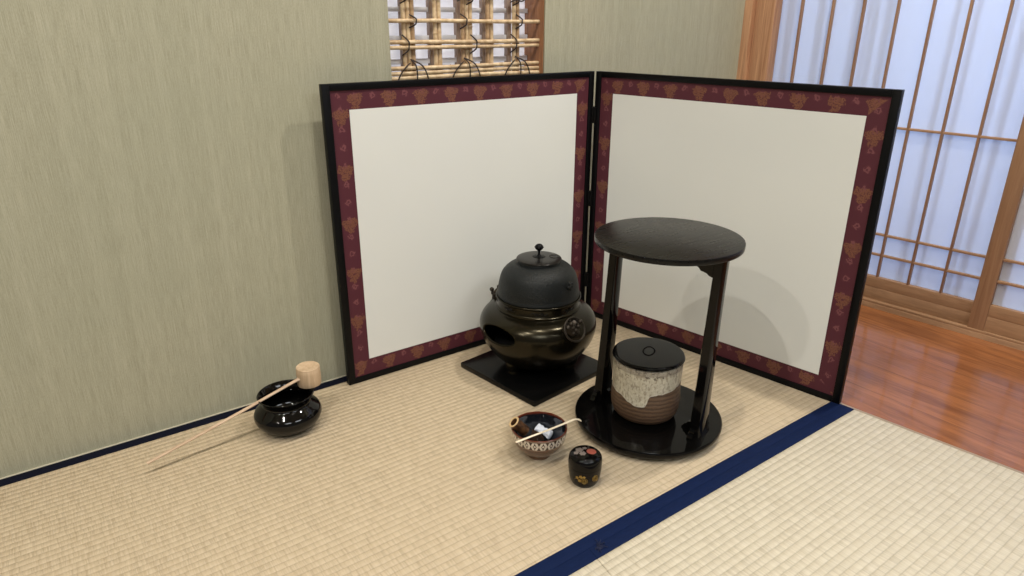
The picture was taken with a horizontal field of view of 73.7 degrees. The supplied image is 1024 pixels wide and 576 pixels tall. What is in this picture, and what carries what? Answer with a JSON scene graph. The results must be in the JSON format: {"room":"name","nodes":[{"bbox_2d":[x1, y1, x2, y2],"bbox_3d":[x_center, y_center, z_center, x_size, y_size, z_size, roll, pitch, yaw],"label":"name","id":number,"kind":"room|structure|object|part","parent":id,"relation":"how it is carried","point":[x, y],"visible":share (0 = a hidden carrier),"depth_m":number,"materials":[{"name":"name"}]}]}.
{"room":"japanese tea room","nodes":[
{"label":"japanese tea room","id":0,"kind":"room"},
{"bbox_2d":[0,0,744,477],"bbox_3d":[-1.006,-0.738,1.094,4.415,2.450,0.110,-15,26,-33],"label":"wall","id":1,"kind":"structure","parent":0,"point":[167,252],"depth_m":1.48,"materials":[{"name":"paint"}]},
{"bbox_2d":[0,375,345,479],"bbox_3d":[-1.262,0.472,1.290,3.708,0.052,0.004,-15,26,-33],"label":"trim","id":2,"kind":"structure","parent":1,"relation":"attached to","point":[344,375],"depth_m":1.55,"materials":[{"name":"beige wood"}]},
{"bbox_2d":[387,0,543,76],"bbox_3d":[-0.134,-0.874,1.728,0.476,0.750,0.106,-15,26,-33],"label":"window","id":3,"kind":"structure","parent":1,"relation":"in","point":[450,9],"depth_m":1.85,"materials":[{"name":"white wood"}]},
{"bbox_2d":[388,0,539,79],"bbox_3d":[-0.117,-0.879,1.698,0.472,0.712,0.032,-15,26,-33],"label":"lattice","id":4,"kind":"object","parent":3,"relation":"attached to","point":[408,47],"visible":0.93,"depth_m":1.78,"materials":[{"name":"beige wood"}]},
{"bbox_2d":[736,0,782,80],"bbox_3d":[0.827,-1.195,2.286,0.072,2.450,0.211,-15,26,-33],"label":"trim","id":5,"kind":"structure","parent":1,"relation":"attached to","point":[761,19],"depth_m":2.35,"materials":[{"name":"brown wood"}]},
{"bbox_2d":[772,0,1023,324],"bbox_3d":[1.200,-0.886,2.030,0.028,1.938,0.848,-17,27,-38],"label":"door","id":6,"kind":"structure","parent":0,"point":[958,64],"depth_m":2.11,"materials":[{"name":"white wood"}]},
{"bbox_3d":[1.185,-0.892,2.047,0.023,1.938,0.796,-17,27,-38],"label":"rail","id":7,"kind":"part","parent":6,"relation":"part of","materials":[{"name":"brown wood"}]},
{"bbox_2d":[840,403,1023,474],"bbox_3d":[1.327,0.517,1.214,0.011,0.058,3.221,-18,28,-39],"label":"trim","id":8,"kind":"structure","parent":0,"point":[921,434],"depth_m":1.56,"materials":[{"name":"brown wood"}]},
{"bbox_2d":[841,305,1023,471],"bbox_3d":[1.619,0.470,1.425,0.780,0.116,3.283,-17,27,-38],"label":"floor","id":9,"kind":"structure","parent":0,"point":[965,392],"depth_m":1.82,"materials":[{"name":"brown wood"}]},
{"bbox_2d":[861,296,1023,350],"bbox_3d":[1.612,0.222,1.932,0.079,0.070,2.100,-17,27,-38],"label":"trim","id":10,"kind":"structure","parent":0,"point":[947,324],"depth_m":2.15,"materials":[{"name":"brown wood"}]},
{"bbox_2d":[967,116,1023,341],"bbox_3d":[1.705,-0.659,1.451,0.028,1.938,0.888,-17,27,-38],"label":"door","id":11,"kind":"structure","parent":10,"relation":"on","point":[998,304],"depth_m":2.00,"materials":[{"name":"brown wood"}]},
{"bbox_3d":[1.706,-0.659,1.450,0.023,1.938,0.805,-17,27,-38],"label":"rail","id":12,"kind":"part","parent":11,"relation":"part of","materials":[{"name":"brown wood"}]},
{"bbox_3d":[-0.176,0.962,0.209,4.062,0.068,3.200,-15,26,-33],"label":"floor","id":13,"kind":"structure","parent":0,"visible":0},
{"bbox_2d":[0,317,841,575],"bbox_3d":[-0.207,0.391,1.507,1.925,0.051,0.864,-15,26,-33],"label":"mat","id":14,"kind":"object","parent":13,"relation":"on","point":[417,470],"visible":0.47,"depth_m":1.39,"materials":[{"name":"wicker"}]},
{"bbox_2d":[254,379,321,435],"bbox_3d":[-0.523,0.283,1.594,0.152,0.088,0.152,11,24,26],"label":"bowl","id":15,"kind":"object","parent":14,"relation":"on","point":[293,410],"visible":0.93,"depth_m":1.55,"materials":[{"name":"black ceramic"}]},
{"bbox_2d":[146,361,320,463],"bbox_3d":[-0.615,0.269,1.528,0.392,0.110,0.055,-15,26,-33],"label":"ladle","id":16,"kind":"object","parent":15,"relation":"on","point":[308,373],"visible":1,"depth_m":1.58,"materials":[{"name":"brown wood"}]},
{"bbox_2d":[296,361,320,388],"bbox_3d":[-0.479,0.204,1.609,0.055,0.046,0.055,-15,26,-33],"label":"cup","id":17,"kind":"object","parent":16,"relation":"on","point":[308,373],"depth_m":1.59,"materials":[{"name":"brown wood"}]},
{"bbox_2d":[461,350,597,406],"bbox_3d":[0.062,0.214,1.876,0.288,0.015,0.288,-19,28,-40],"label":"board","id":18,"kind":"object","parent":14,"relation":"on","point":[534,388],"visible":0.49,"depth_m":1.81,"materials":[{"name":"black paint"}]},
{"bbox_2d":[480,285,595,374],"bbox_3d":[0.069,0.108,1.849,0.312,0.203,0.312,2,21,4],"label":"brazier","id":19,"kind":"object","parent":18,"relation":"on","point":[523,338],"visible":0.85,"depth_m":1.73,"materials":[{"name":"brown metal"}]},
{"bbox_3d":[0.005,0.200,1.819,0.049,0.053,0.048,-15,26,-33],"label":"leg","id":20,"kind":"part","parent":19,"relation":"part of","materials":[{"name":"brown metal"}]},
{"bbox_2d":[497,244,579,308],"bbox_3d":[0.070,-0.022,1.798,0.218,0.196,0.219,-15,26,-33],"label":"kettle","id":21,"kind":"object","parent":19,"relation":"on","point":[538,279],"visible":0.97,"depth_m":1.73,"materials":[{"name":"metal"}]},
{"bbox_3d":[0.070,-0.080,1.776,0.118,0.006,0.118,-15,26,-33],"label":"lid","id":22,"kind":"part","parent":21,"relation":"part of","materials":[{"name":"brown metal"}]},
{"bbox_3d":[0.070,-0.098,1.769,0.035,0.036,0.035,-15,26,-33],"label":"knob","id":23,"kind":"part","parent":21,"relation":"part of","materials":[{"name":"black metal"}]},
{"bbox_3d":[0.154,0.187,1.854,0.048,0.053,0.048,-15,26,-33],"label":"leg","id":24,"kind":"part","parent":19,"relation":"part of","materials":[{"name":"brown metal"}]},
{"bbox_2d":[511,411,566,459],"bbox_3d":[0.059,0.332,1.496,0.122,0.071,0.122,-15,26,-33],"label":"bowl","id":25,"kind":"object","parent":14,"relation":"on","point":[536,450],"visible":0.86,"depth_m":1.49,"materials":[{"name":"ceramic"}]},
{"bbox_2d":[509,417,543,440],"bbox_3d":[0.032,0.314,1.493,0.078,0.082,0.038,-3,22,-9],"label":"whisk","id":26,"kind":"object","parent":25,"relation":"in","point":[515,423],"visible":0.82,"depth_m":1.48,"materials":[{"name":"brown wood"}]},
{"bbox_3d":[0.018,0.302,1.481,0.026,0.044,0.026,-36,29,20],"label":"handle","id":27,"kind":"part","parent":26,"relation":"part of","materials":[{"name":"brown wood"}]},
{"bbox_2d":[534,423,552,438],"bbox_3d":[0.071,0.320,1.527,0.042,0.026,0.026,10,23,24],"label":"cloth","id":28,"kind":"object","parent":25,"relation":"in","point":[539,427],"visible":0.85,"depth_m":1.52,"materials":[{"name":"white fabric"}]},
{"bbox_2d":[515,418,581,442],"bbox_3d":[0.080,0.302,1.461,0.164,0.013,0.008,-11,24,-27],"label":"scoop","id":29,"kind":"object","parent":25,"relation":"in","point":[559,425],"visible":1,"depth_m":1.46,"materials":[{"name":"beige wood"}]},
{"bbox_2d":[568,445,601,487],"bbox_3d":[0.150,0.367,1.408,0.070,0.071,0.070,-15,26,-33],"label":"caddy","id":30,"kind":"object","parent":14,"relation":"on","point":[584,461],"visible":1,"depth_m":1.38,"materials":[{"name":"black paint"}]},
{"bbox_3d":[0.150,0.347,1.400,0.070,0.028,0.070,-15,26,-33],"label":"lid","id":31,"kind":"part","parent":30,"relation":"part of","materials":[{"name":"black paint"}]},
{"bbox_2d":[319,71,904,403],"bbox_3d":[0.216,-0.177,1.860,1.264,0.757,0.540,2,21,4],"label":"folding screen","id":32,"kind":"object","parent":14,"relation":"on","point":[436,185],"visible":0.84,"depth_m":1.78,"materials":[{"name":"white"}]},
{"bbox_3d":[-0.098,-0.186,1.880,0.816,0.757,0.018,-15,26,-33],"label":"panel frame","id":33,"kind":"part","parent":32,"relation":"part of","materials":[{"name":"black"}]},
{"bbox_3d":[0.534,-0.168,1.839,0.810,0.757,0.017,20,29,41],"label":"panel frame","id":34,"kind":"part","parent":32,"relation":"part of","materials":[{"name":"black"}]},
{"bbox_2d":[575,217,745,459],"bbox_3d":[0.322,0.104,1.546,0.342,0.462,0.342,-15,26,-33],"label":"stand","id":35,"kind":"object","parent":14,"relation":"on","point":[696,425],"visible":0.84,"depth_m":1.50,"materials":[{"name":"black paint"}]},
{"bbox_3d":[0.227,0.068,1.617,0.043,0.423,0.060,17,27,37],"label":"leg","id":36,"kind":"part","parent":35,"relation":"part of","materials":[{"name":"black paint"}]},
{"bbox_2d":[611,337,684,424],"bbox_3d":[0.313,0.213,1.590,0.164,0.171,0.164,-6,22,-17],"label":"jar","id":37,"kind":"object","parent":35,"relation":"on","point":[647,372],"visible":1,"depth_m":1.53,"materials":[{"name":"ceramic"}]},
{"bbox_3d":[0.313,0.152,1.567,0.164,0.016,0.164,-15,26,-33],"label":"lacquer lid","id":38,"kind":"part","parent":37,"relation":"part of","materials":[{"name":"black wood"}]},
{"bbox_3d":[0.421,0.127,1.466,0.035,0.423,0.060,17,27,37],"label":"leg","id":39,"kind":"part","parent":35,"relation":"part of","materials":[{"name":"black paint"}]},
{"bbox_2d":[542,549,610,575],"bbox_3d":[-0.272,0.797,0.461,1.654,0.051,0.870,-15,26,-33],"label":"mat","id":40,"kind":"object","parent":13,"relation":"on","point":[585,563],"visible":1,"depth_m":1.19,"materials":[{"name":"wicker"}]},
{"bbox_2d":[589,405,1023,575],"bbox_3d":[0.720,0.538,1.138,1.090,0.051,0.870,-15,26,-33],"label":"mat","id":41,"kind":"object","parent":13,"relation":"on","point":[850,492],"visible":0.94,"depth_m":1.32,"materials":[{"name":"wicker"}]}
]}

